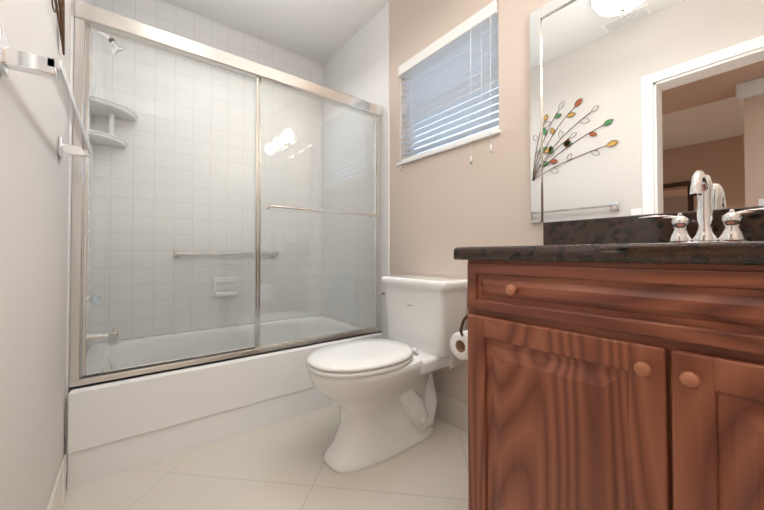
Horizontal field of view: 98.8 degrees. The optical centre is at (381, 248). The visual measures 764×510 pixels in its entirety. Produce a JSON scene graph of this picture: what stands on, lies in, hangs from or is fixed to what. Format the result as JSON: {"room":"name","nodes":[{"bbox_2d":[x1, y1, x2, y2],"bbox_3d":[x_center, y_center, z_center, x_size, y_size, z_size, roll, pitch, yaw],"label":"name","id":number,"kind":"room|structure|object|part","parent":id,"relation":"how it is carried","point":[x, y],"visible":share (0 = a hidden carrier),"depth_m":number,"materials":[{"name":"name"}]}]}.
{"room":"bathroom","nodes":[
{"label":"bathroom","id":0,"kind":"room"},
{"bbox_2d":[0,0,70,509],"bbox_3d":[-0.882,-0.374,0.724,0.150,2.540,2.910,1,-1,-38],"label":"wall","id":1,"kind":"structure","parent":0,"point":[34,166],"depth_m":0.79,"materials":[{"name":"grey paint"}]},
{"bbox_2d":[0,29,91,158],"bbox_3d":[-0.830,-0.337,0.846,0.082,0.064,0.694,1,-1,-38],"label":"towel bar","id":2,"kind":"object","parent":1,"relation":"attached to","point":[52,69],"visible":1,"depth_m":0.61,"materials":[{"name":"silver metal"}]},
{"bbox_2d":[46,454,66,509],"bbox_3d":[-0.871,0.828,0.821,0.010,0.140,1.000,1,-1,-38],"label":"baseboard","id":3,"kind":"structure","parent":1,"relation":"attached to","point":[56,498],"depth_m":1.10,"materials":[{"name":"wood"}]},
{"bbox_2d":[51,0,64,54],"bbox_3d":[-0.836,-0.941,0.815,0.006,0.620,0.641,1,-1,-38],"label":"art","id":4,"kind":"object","parent":1,"relation":"attached to","point":[60,12],"visible":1,"depth_m":1.02,"materials":[{"name":"brown wood"}]},
{"bbox_2d":[65,0,93,486],"bbox_3d":[-1.454,-0.360,1.588,0.008,2.540,0.827,1,-1,-38],"label":"wall tile","id":5,"kind":"structure","parent":1,"relation":"attached to","point":[67,390],"depth_m":1.27,"materials":[{"name":"white tile"}]},
{"bbox_2d":[82,286,100,304],"bbox_3d":[-1.423,0.250,1.604,0.070,0.140,0.140,1,-1,-38],"label":"shower valve","id":6,"kind":"object","parent":5,"relation":"attached to","point":[89,300],"visible":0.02,"depth_m":1.60,"materials":[{"name":"silver metal"}]},
{"bbox_2d":[86,328,118,345],"bbox_3d":[-1.395,0.441,1.623,0.141,0.088,0.060,1,-1,-38],"label":"tub spout","id":7,"kind":"object","parent":5,"relation":"attached to","point":[89,337],"visible":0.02,"depth_m":1.62,"materials":[{"name":"silver metal"}]},
{"bbox_2d":[91,29,127,56],"bbox_3d":[-1.392,-1.053,1.661,0.163,0.128,0.072,1,-1,-38],"label":"shower head","id":8,"kind":"object","parent":5,"relation":"attached to","point":[117,47],"depth_m":1.67},
{"bbox_2d":[69,0,381,389],"bbox_3d":[-0.613,-0.207,1.740,1.504,1.506,0.064,1,-1,-38],"label":"shower door frame","id":9,"kind":"object","parent":1,"relation":"attached to","point":[85,14],"visible":0.85,"depth_m":1.42,"materials":[{"name":"silver metal"}]},
{"bbox_2d":[81,25,376,377],"bbox_3d":[-0.596,-0.192,1.717,1.440,1.421,0.094,1,-1,-38],"label":"shower door","id":10,"kind":"object","parent":1,"relation":"attached to","point":[257,209],"visible":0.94,"depth_m":1.64,"materials":[{"name":"clear glass"}]},
{"bbox_3d":[-0.916,-0.195,1.520,0.693,1.421,0.014,1,-1,-38],"label":"panel","id":11,"kind":"part","parent":10,"relation":"part of","materials":[{"name":"clear glass"}]},
{"bbox_3d":[-0.329,-0.189,1.910,0.782,1.421,0.070,1,-1,-38],"label":"panel","id":12,"kind":"part","parent":10,"relation":"part of","materials":[{"name":"clear glass"}]},
{"bbox_2d":[62,404,467,509],"bbox_3d":[-0.221,0.929,1.216,1.524,0.050,2.910,1,-1,-38],"label":"floor","id":13,"kind":"structure","parent":0,"point":[282,465],"depth_m":1.29,"materials":[{"name":"tile"}]},
{"bbox_2d":[67,315,383,489],"bbox_3d":[-0.844,0.734,2.022,1.504,0.365,0.858,1,-1,-38],"label":"bathtub","id":14,"kind":"object","parent":13,"relation":"on","point":[117,427],"visible":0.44,"depth_m":1.52,"materials":[{"name":"white ceramic"}]},
{"bbox_2d":[306,275,466,472],"bbox_3d":[0.004,0.529,1.554,0.752,0.760,0.484,1,-1,-38],"label":"toilet","id":15,"kind":"object","parent":13,"relation":"on","point":[381,393],"visible":0.96,"depth_m":1.47,"materials":[{"name":"white ceramic"}]},
{"bbox_3d":[-0.086,0.480,1.480,0.518,0.046,0.390,1,-1,-38],"label":"seat","id":16,"kind":"part","parent":15,"relation":"part of","materials":[{"name":"white plastic"}]},
{"bbox_2d":[454,170,763,509],"bbox_3d":[0.725,0.345,0.760,0.595,1.104,0.966,1,-1,-38],"label":"bathroom vanity","id":17,"kind":"object","parent":13,"relation":"on","point":[615,363],"visible":1,"depth_m":0.67,"materials":[{"name":"brown wood"}]},
{"bbox_2d":[450,313,467,368],"bbox_3d":[0.309,0.293,1.089,0.134,0.225,0.129,1,-1,-38],"label":"paper holder","id":18,"kind":"object","parent":17,"relation":"attached to","point":[459,348],"visible":0.35,"depth_m":1.09,"materials":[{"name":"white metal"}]},
{"bbox_2d":[454,206,763,264],"bbox_3d":[0.734,-0.042,0.772,0.573,0.142,0.966,1,-1,-38],"label":"countertop","id":19,"kind":"structure","parent":17,"relation":"on","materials":[{"name":"stone"}]},
{"bbox_2d":[638,170,763,242],"bbox_3d":[0.842,-0.106,0.864,0.158,0.198,0.298,1,-1,-38],"label":"faucet","id":20,"kind":"object","parent":19,"relation":"on","point":[701,186],"depth_m":0.88,"materials":[{"name":"silver metal"}]},
{"bbox_2d":[161,0,390,63],"bbox_3d":[-0.221,-1.685,1.257,1.524,0.100,2.910,1,-1,-38],"label":"ceiling","id":21,"kind":"structure","parent":0,"point":[322,31],"depth_m":2.30,"materials":[{"name":"white paint"}]},
{"bbox_2d":[389,0,760,403],"bbox_3d":[0.440,-0.358,1.750,0.150,2.540,2.910,1,-1,-38],"label":"wall","id":22,"kind":"structure","parent":0,"point":[444,205],"depth_m":1.68,"materials":[{"name":"beige paint"}]},
{"bbox_2d":[323,1,389,339],"bbox_3d":[-0.232,-0.346,2.486,0.008,2.540,0.906,1,-1,-38],"label":"wall tile","id":23,"kind":"structure","parent":22,"relation":"attached to","point":[357,64],"depth_m":2.42,"materials":[{"name":"white tile"}]},
{"bbox_2d":[397,129,500,165],"bbox_3d":[0.358,-0.532,1.809,0.120,0.020,0.720,1,-1,-38],"label":"window sill","id":24,"kind":"structure","parent":22,"relation":"attached to","point":[463,143],"depth_m":1.70,"materials":[{"name":"white paint"}]},
{"bbox_2d":[435,390,467,432],"bbox_3d":[0.351,0.842,1.716,0.010,0.140,0.995,1,-1,-38],"label":"baseboard","id":25,"kind":"structure","parent":22,"relation":"attached to","point":[451,410],"depth_m":1.69,"materials":[{"name":"tile"}]},
{"bbox_2d":[411,23,498,155],"bbox_3d":[0.412,-0.844,1.855,0.025,0.605,0.700,1,-1,-38],"label":"window","id":26,"kind":"structure","parent":22,"relation":"in","point":[448,116],"depth_m":1.88,"materials":[{"name":"white paint"}]},
{"bbox_2d":[398,0,498,170],"bbox_3d":[0.337,-0.778,1.796,0.087,0.733,0.692,1,-1,-38],"label":"window blind","id":27,"kind":"object","parent":26,"relation":"attached to","point":[469,67],"visible":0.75,"depth_m":1.75,"materials":[{"name":"white paint"}]},
{"bbox_2d":[529,0,763,222],"bbox_3d":[0.938,-0.555,0.975,0.014,0.885,1.023,1,-1,-38],"label":"wall mirror","id":28,"kind":"object","parent":22,"relation":"attached to","point":[642,107],"visible":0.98,"depth_m":1.08,"materials":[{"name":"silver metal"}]},
{"bbox_3d":[-1.159,-0.347,2.445,1.824,2.540,0.150,1,-1,-38],"label":"wall","id":29,"kind":"structure","parent":0,"visible":0},
{"bbox_2d":[89,94,137,146],"bbox_3d":[-1.551,-0.722,1.904,0.216,0.213,0.216,1,-1,-38],"label":"corner shelf","id":30,"kind":"object","parent":29,"relation":"attached to","point":[102,105],"depth_m":1.89,"materials":[{"name":"white ceramic"}]},
{"bbox_2d":[89,0,322,344],"bbox_3d":[-1.111,-0.348,2.383,1.524,2.540,0.008,1,-1,-38],"label":"wall tile","id":31,"kind":"structure","parent":29,"relation":"attached to","point":[165,16],"depth_m":2.25,"materials":[{"name":"white tile"}]},
{"bbox_2d":[213,277,237,297],"bbox_3d":[-1.110,0.277,2.336,0.170,0.140,0.049,1,-1,-38],"label":"soap dish","id":32,"kind":"object","parent":31,"relation":"attached to","point":[222,285],"depth_m":2.33,"materials":[{"name":"white ceramic"}]},
{"bbox_2d":[173,250,278,256],"bbox_3d":[-1.085,0.037,2.356,0.700,0.044,0.055,1,-1,-38],"label":"grab bar","id":33,"kind":"object","parent":31,"relation":"attached to","point":[176,253],"depth_m":2.30,"materials":[{"name":"silver metal"}]}
]}

